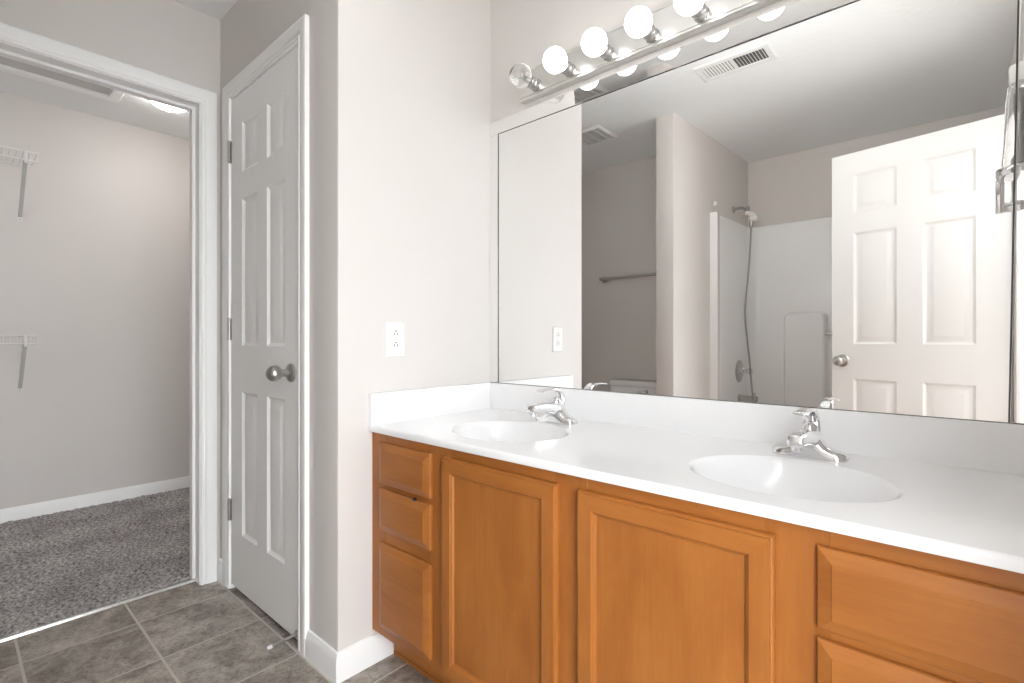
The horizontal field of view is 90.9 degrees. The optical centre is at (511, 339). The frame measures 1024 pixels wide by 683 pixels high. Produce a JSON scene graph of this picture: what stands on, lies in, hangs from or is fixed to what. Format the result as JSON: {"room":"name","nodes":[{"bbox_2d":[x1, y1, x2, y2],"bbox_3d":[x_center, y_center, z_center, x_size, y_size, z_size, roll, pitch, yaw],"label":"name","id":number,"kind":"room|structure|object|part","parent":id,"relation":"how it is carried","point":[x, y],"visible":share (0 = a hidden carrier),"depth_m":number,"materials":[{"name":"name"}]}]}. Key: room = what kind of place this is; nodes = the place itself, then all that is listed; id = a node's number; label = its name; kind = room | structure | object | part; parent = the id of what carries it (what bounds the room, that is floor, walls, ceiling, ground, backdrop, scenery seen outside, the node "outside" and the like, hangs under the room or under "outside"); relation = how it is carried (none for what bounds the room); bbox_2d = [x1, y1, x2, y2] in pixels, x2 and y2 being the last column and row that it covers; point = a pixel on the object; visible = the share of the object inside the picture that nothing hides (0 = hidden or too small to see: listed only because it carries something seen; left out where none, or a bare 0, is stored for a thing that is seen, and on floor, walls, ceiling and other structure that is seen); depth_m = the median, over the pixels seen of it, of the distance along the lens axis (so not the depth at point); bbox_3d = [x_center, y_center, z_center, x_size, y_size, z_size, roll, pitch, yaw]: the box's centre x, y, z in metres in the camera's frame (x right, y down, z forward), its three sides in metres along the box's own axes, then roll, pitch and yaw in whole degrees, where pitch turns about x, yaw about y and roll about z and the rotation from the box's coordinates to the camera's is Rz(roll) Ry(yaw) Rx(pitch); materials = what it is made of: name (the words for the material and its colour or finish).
{"room":"bathroom","nodes":[
{"label":"bathroom","id":0,"kind":"room"},
{"bbox_2d":[0,91,189,508],"bbox_3d":[-2.955,-0.174,2.824,0.100,2.440,2.450,0,0,42],"label":"wall","id":1,"kind":"structure","parent":0,"point":[96,266],"depth_m":3.13,"materials":[{"name":"beige paint"}]},
{"bbox_2d":[0,146,38,221],"bbox_3d":[-3.109,-0.842,2.341,0.310,0.332,1.307,0,0,42],"label":"wire shelf","id":2,"kind":"object","parent":1,"relation":"attached to","point":[24,165],"visible":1,"depth_m":2.75,"materials":[{"name":"white metal"}]},
{"bbox_3d":[-2.998,-0.957,2.240,0.007,0.007,1.300,0,0,42],"label":"rail","id":3,"kind":"part","parent":2,"relation":"part of","materials":[{"name":"white plastic"}]},
{"bbox_3d":[-2.998,-1.003,2.240,0.007,0.007,1.300,0,0,42],"label":"rail","id":4,"kind":"part","parent":2,"relation":"part of","materials":[{"name":"white plastic"}]},
{"bbox_2d":[0,334,38,392],"bbox_3d":[-3.109,0.140,2.341,0.310,0.332,1.307,0,0,42],"label":"wire shelf","id":5,"kind":"object","parent":1,"relation":"attached to","point":[24,348],"visible":1,"depth_m":2.73,"materials":[{"name":"white metal"}]},
{"bbox_3d":[-2.998,0.025,2.240,0.007,0.007,1.300,0,0,42],"label":"rail","id":6,"kind":"part","parent":5,"relation":"part of","materials":[{"name":"white plastic"}]},
{"bbox_3d":[-2.998,-0.021,2.240,0.007,0.007,1.300,0,0,42],"label":"rail","id":7,"kind":"part","parent":5,"relation":"part of","materials":[{"name":"white plastic"}]},
{"bbox_2d":[0,476,189,523],"bbox_3d":[-2.912,1.002,2.786,0.014,0.089,2.250,0,0,42],"label":"baseboard","id":8,"kind":"structure","parent":1,"relation":"attached to","point":[86,500],"depth_m":3.12,"materials":[{"name":"white wood"}]},
{"bbox_2d":[0,0,219,561],"bbox_3d":[-1.621,-0.174,1.904,0.115,2.440,2.250,0,0,42],"label":"wall","id":9,"kind":"structure","parent":0,"point":[172,39],"depth_m":2.00,"materials":[{"name":"beige paint"}]},
{"bbox_2d":[0,579,194,642],"bbox_3d":[-1.644,1.041,1.882,0.015,0.011,0.810,0,0,42],"label":"trim","id":10,"kind":"structure","parent":9,"relation":"attached to","point":[124,601],"depth_m":1.92,"materials":[{"name":"silver metal"}]},
{"bbox_2d":[0,41,200,584],"bbox_3d":[-1.642,0.013,1.880,0.119,2.067,0.850,0,0,42],"label":"trim","id":11,"kind":"structure","parent":9,"relation":"attached to","point":[7,50],"depth_m":2.15,"materials":[{"name":"white wood"}]},
{"bbox_2d":[0,22,216,584],"bbox_3d":[-1.593,-0.009,1.837,0.016,2.110,0.936,0,0,42],"label":"trim","id":12,"kind":"structure","parent":9,"relation":"attached to","point":[10,34],"depth_m":2.15,"materials":[{"name":"white wood"}]},
{"bbox_2d":[0,0,236,139],"bbox_3d":[-1.388,-1.444,1.342,4.410,0.100,3.020,0,0,42],"label":"ceiling","id":13,"kind":"structure","parent":0,"point":[133,110],"depth_m":2.97,"materials":[{"name":"white paint"}]},
{"bbox_2d":[0,56,124,102],"bbox_3d":[-2.448,-1.384,2.306,0.635,0.020,1.150,0,0,42],"label":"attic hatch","id":14,"kind":"object","parent":13,"relation":"attached to","point":[7,65],"visible":0.36,"depth_m":2.69,"materials":[{"name":"white paint"}]},
{"bbox_2d":[150,100,184,111],"bbox_3d":[-1.994,-1.368,2.940,0.208,0.052,0.208,0,0,42],"label":"dome light","id":15,"kind":"object","parent":13,"relation":"attached to","point":[159,105],"visible":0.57,"depth_m":2.93,"materials":[{"name":"white glass"}]},
{"bbox_2d":[0,487,434,682],"bbox_3d":[-1.351,1.085,1.309,4.310,0.122,3.020,0,0,42],"label":"floor","id":16,"kind":"structure","parent":0,"point":[192,632],"depth_m":1.92,"materials":[{"name":"tile"}]},
{"bbox_2d":[372,432,1023,682],"bbox_3d":[0.325,0.671,1.293,1.612,0.750,0.566,0,0,42],"label":"vanity cabinet","id":17,"kind":"object","parent":16,"relation":"on","point":[485,569],"visible":0.84,"depth_m":1.00,"materials":[{"name":"brown wood"}]},
{"bbox_3d":[-0.325,0.772,1.506,0.251,0.268,0.018,0,0,42],"label":"drawer","id":18,"kind":"part","parent":17,"relation":"part of","materials":[{"name":"brown wood"}]},
{"bbox_3d":[-0.325,0.533,1.506,0.251,0.130,0.018,0,0,42],"label":"drawer","id":19,"kind":"part","parent":17,"relation":"part of","materials":[{"name":"brown wood"}]},
{"bbox_3d":[-0.325,0.388,1.506,0.251,0.128,0.018,0,0,42],"label":"drawer","id":20,"kind":"part","parent":17,"relation":"part of","materials":[{"name":"brown wood"}]},
{"bbox_3d":[-0.042,0.620,1.258,0.299,0.502,0.005,0,0,42],"label":"door panel","id":21,"kind":"part","parent":17,"relation":"part of","materials":[{"name":"brown wood"}]},
{"bbox_3d":[-0.044,0.620,1.255,0.389,0.592,0.018,0,0,42],"label":"cabinet door","id":22,"kind":"part","parent":17,"relation":"part of","materials":[{"name":"brown wood"}]},
{"bbox_3d":[0.290,0.620,0.962,0.298,0.502,0.005,0,0,42],"label":"door panel","id":23,"kind":"part","parent":17,"relation":"part of","materials":[{"name":"brown wood"}]},
{"bbox_3d":[0.287,0.620,0.960,0.388,0.592,0.018,0,0,42],"label":"cabinet door","id":24,"kind":"part","parent":17,"relation":"part of","materials":[{"name":"brown wood"}]},
{"bbox_2d":[368,382,1023,573],"bbox_3d":[0.327,0.287,1.295,1.613,0.225,0.567,0,0,42],"label":"countertop","id":25,"kind":"structure","parent":17,"relation":"on","point":[950,488],"depth_m":1.15,"materials":[{"name":"white stone"}]},
{"bbox_2d":[451,421,568,441],"bbox_3d":[-0.006,0.338,1.534,0.383,0.123,0.334,0,0,42],"label":"basin","id":26,"kind":"object","parent":25,"relation":"in","point":[482,431],"depth_m":1.67,"materials":[{"name":"white ceramic"}]},
{"bbox_2d":[526,387,577,424],"bbox_3d":[0.111,0.218,1.645,0.157,0.116,0.172,0,0,42],"label":"faucet","id":27,"kind":"object","parent":25,"relation":"on","point":[554,411],"visible":1,"depth_m":1.64,"materials":[{"name":"silver metal"}]},
{"bbox_3d":[0.105,0.232,1.638,0.049,0.052,0.154,0,0,42],"label":"spout","id":28,"kind":"part","parent":27,"relation":"part of","materials":[{"name":"silver metal"}]},
{"bbox_3d":[0.129,0.194,1.665,0.041,0.069,0.119,0,0,42],"label":"lever","id":29,"kind":"part","parent":27,"relation":"part of","materials":[{"name":"silver metal"}]},
{"bbox_2d":[688,455,904,502],"bbox_3d":[0.560,0.338,1.030,0.383,0.123,0.334,0,0,42],"label":"basin","id":30,"kind":"object","parent":25,"relation":"in","point":[803,480],"depth_m":1.13,"materials":[{"name":"white ceramic"}]},
{"bbox_2d":[772,407,848,462],"bbox_3d":[0.666,0.218,1.151,0.157,0.116,0.172,0,0,42],"label":"faucet","id":31,"kind":"object","parent":25,"relation":"on","point":[807,441],"visible":1,"depth_m":1.15,"materials":[{"name":"silver metal"}]},
{"bbox_3d":[0.660,0.232,1.144,0.049,0.052,0.154,0,0,42],"label":"spout","id":32,"kind":"part","parent":31,"relation":"part of","materials":[{"name":"silver metal"}]},
{"bbox_3d":[0.684,0.194,1.171,0.041,0.069,0.119,0,0,42],"label":"lever","id":33,"kind":"part","parent":31,"relation":"part of","materials":[{"name":"silver metal"}]},
{"bbox_3d":[0.572,0.533,0.707,0.251,0.130,0.018,0,0,42],"label":"drawer","id":34,"kind":"part","parent":17,"relation":"part of","materials":[{"name":"brown wood"}]},
{"bbox_3d":[0.572,0.388,0.707,0.251,0.128,0.018,0,0,42],"label":"drawer","id":35,"kind":"part","parent":17,"relation":"part of","materials":[{"name":"brown wood"}]},
{"bbox_2d":[220,0,318,635],"bbox_3d":[-0.909,-0.174,1.955,0.880,2.440,0.115,0,0,42],"label":"wall","id":36,"kind":"structure","parent":0,"point":[249,27],"depth_m":1.66,"materials":[{"name":"beige paint"}]},
{"bbox_2d":[217,558,221,583],"bbox_3d":[-1.255,1.002,2.176,0.070,0.089,0.014,0,0,42],"label":"baseboard","id":37,"kind":"structure","parent":36,"relation":"attached to","point":[219,563],"depth_m":2.18,"materials":[{"name":"white wood"}]},
{"bbox_2d":[227,46,297,639],"bbox_3d":[-0.972,0.013,1.898,0.622,2.022,0.120,0,0,42],"label":"door","id":38,"kind":"structure","parent":36,"relation":"in","point":[263,147],"depth_m":1.88,"materials":[{"name":"white wood"}]},
{"bbox_3d":[-0.796,0.116,1.710,0.054,0.054,0.073,0,0,42],"label":"knob","id":39,"kind":"part","parent":38,"relation":"part of","materials":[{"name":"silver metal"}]},
{"bbox_2d":[267,630,297,649],"bbox_3d":[-0.772,1.012,1.700,0.098,0.046,0.023,0,0,-21],"label":"door stop","id":40,"kind":"object","parent":38,"relation":"attached to","point":[295,633],"visible":0.98,"depth_m":1.70,"materials":[{"name":"grey metal"}]},
{"bbox_3d":[-0.769,1.014,1.698,0.081,0.035,0.011,0,0,-22],"label":"rod","id":41,"kind":"part","parent":40,"relation":"part of","materials":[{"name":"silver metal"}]},
{"bbox_2d":[222,14,308,657],"bbox_3d":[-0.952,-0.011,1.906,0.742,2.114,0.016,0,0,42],"label":"trim","id":42,"kind":"structure","parent":36,"relation":"attached to","point":[298,32],"depth_m":1.69,"materials":[{"name":"white wood"}]},
{"bbox_2d":[319,0,490,650],"bbox_3d":[-0.353,-0.174,1.832,0.115,2.440,0.671,0,0,42],"label":"wall","id":43,"kind":"structure","parent":0,"point":[405,85],"depth_m":1.67,"materials":[{"name":"beige paint"}]},
{"bbox_2d":[305,629,393,682],"bbox_3d":[-0.537,1.002,1.666,0.198,0.089,0.208,0,0,42],"label":"baseboard","id":44,"kind":"structure","parent":43,"relation":"attached to","point":[337,666],"depth_m":1.59,"materials":[{"name":"white wood"}]},
{"bbox_2d":[386,322,403,356],"bbox_3d":[-0.392,0.001,1.696,0.008,0.117,0.073,0,0,42],"label":"electrical outlet","id":45,"kind":"object","parent":43,"relation":"attached to","point":[394,331],"visible":1,"depth_m":1.69,"materials":[{"name":"white plastic"}]},
{"bbox_2d":[391,341,399,349],"bbox_3d":[-0.390,0.021,1.694,0.001,0.031,0.037,0,0,42],"label":"receptacle","id":46,"kind":"object","parent":45,"relation":"attached to","point":[395,345],"depth_m":1.69,"materials":[{"name":"white plastic"}]},
{"bbox_2d":[391,329,399,337],"bbox_3d":[-0.390,-0.018,1.694,0.001,0.031,0.037,0,0,42],"label":"receptacle","id":47,"kind":"object","parent":45,"relation":"attached to","point":[395,333],"depth_m":1.69,"materials":[{"name":"white plastic"}]},
{"bbox_2d":[491,0,798,122],"bbox_3d":[0.173,-0.174,1.893,2.810,2.440,0.120,0,0,42],"label":"wall","id":48,"kind":"structure","parent":0,"point":[522,31],"depth_m":1.86,"materials":[{"name":"beige paint"}]},
{"bbox_2d":[509,0,780,103],"bbox_3d":[0.457,-0.949,1.454,1.233,0.118,0.158,0,0,42],"label":"vanity light","id":49,"kind":"object","parent":48,"relation":"attached to","point":[643,32],"visible":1,"depth_m":1.56,"materials":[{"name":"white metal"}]},
{"bbox_3d":[0.034,-0.930,1.786,0.081,0.081,0.090,0,0,42],"label":"bulb","id":50,"kind":"part","parent":49,"relation":"part of","materials":[{"name":"clear glass"}]},
{"bbox_2d":[527,76,540,91],"bbox_3d":[0.075,-0.930,1.832,0.045,0.045,0.047,0,0,42],"label":"socket","id":51,"kind":"object","parent":49,"relation":"attached to","point":[535,84],"depth_m":1.83,"materials":[{"name":"silver metal"}]},
{"bbox_3d":[0.147,-0.930,1.685,0.081,0.081,0.090,0,0,42],"label":"bulb","id":52,"kind":"part","parent":49,"relation":"part of","materials":[{"name":"white glass"}]},
{"bbox_2d":[561,60,575,77],"bbox_3d":[0.188,-0.930,1.731,0.045,0.045,0.047,0,0,42],"label":"socket","id":53,"kind":"object","parent":49,"relation":"attached to","point":[569,71],"depth_m":1.73,"materials":[{"name":"silver metal"}]},
{"bbox_3d":[0.261,-0.930,1.584,0.081,0.081,0.090,0,0,42],"label":"bulb","id":54,"kind":"part","parent":49,"relation":"part of","materials":[{"name":"white glass"}]},
{"bbox_2d":[599,44,614,61],"bbox_3d":[0.302,-0.930,1.630,0.045,0.045,0.047,0,0,42],"label":"socket","id":55,"kind":"object","parent":49,"relation":"attached to","point":[608,55],"depth_m":1.63,"materials":[{"name":"silver metal"}]},
{"bbox_3d":[0.374,-0.930,1.482,0.081,0.081,0.090,0,0,42],"label":"bulb","id":56,"kind":"part","parent":49,"relation":"part of","materials":[{"name":"white glass"}]},
{"bbox_2d":[643,25,658,42],"bbox_3d":[0.415,-0.930,1.529,0.045,0.045,0.047,0,0,42],"label":"socket","id":57,"kind":"object","parent":49,"relation":"attached to","point":[652,36],"depth_m":1.53,"materials":[{"name":"silver metal"}]},
{"bbox_3d":[0.488,-0.930,1.381,0.081,0.081,0.090,0,0,42],"label":"bulb","id":58,"kind":"part","parent":49,"relation":"part of","materials":[{"name":"white glass"}]},
{"bbox_2d":[692,3,709,22],"bbox_3d":[0.529,-0.930,1.428,0.045,0.045,0.047,0,0,42],"label":"socket","id":59,"kind":"object","parent":49,"relation":"attached to","point":[703,15],"depth_m":1.43,"materials":[{"name":"silver metal"}]},
{"bbox_2d":[489,0,1023,424],"bbox_3d":[0.490,-0.347,1.521,1.557,1.044,0.013,0,0,42],"label":"mirror","id":60,"kind":"object","parent":48,"relation":"attached to","point":[801,203],"visible":1,"depth_m":1.32,"materials":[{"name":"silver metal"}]},
{"bbox_2d":[491,383,1023,475],"bbox_3d":[0.516,0.225,1.493,1.593,0.102,0.020,0,0,42],"label":"backsplash","id":61,"kind":"structure","parent":48,"relation":"attached to","point":[968,444],"depth_m":1.28,"materials":[{"name":"white stone"}]}
]}

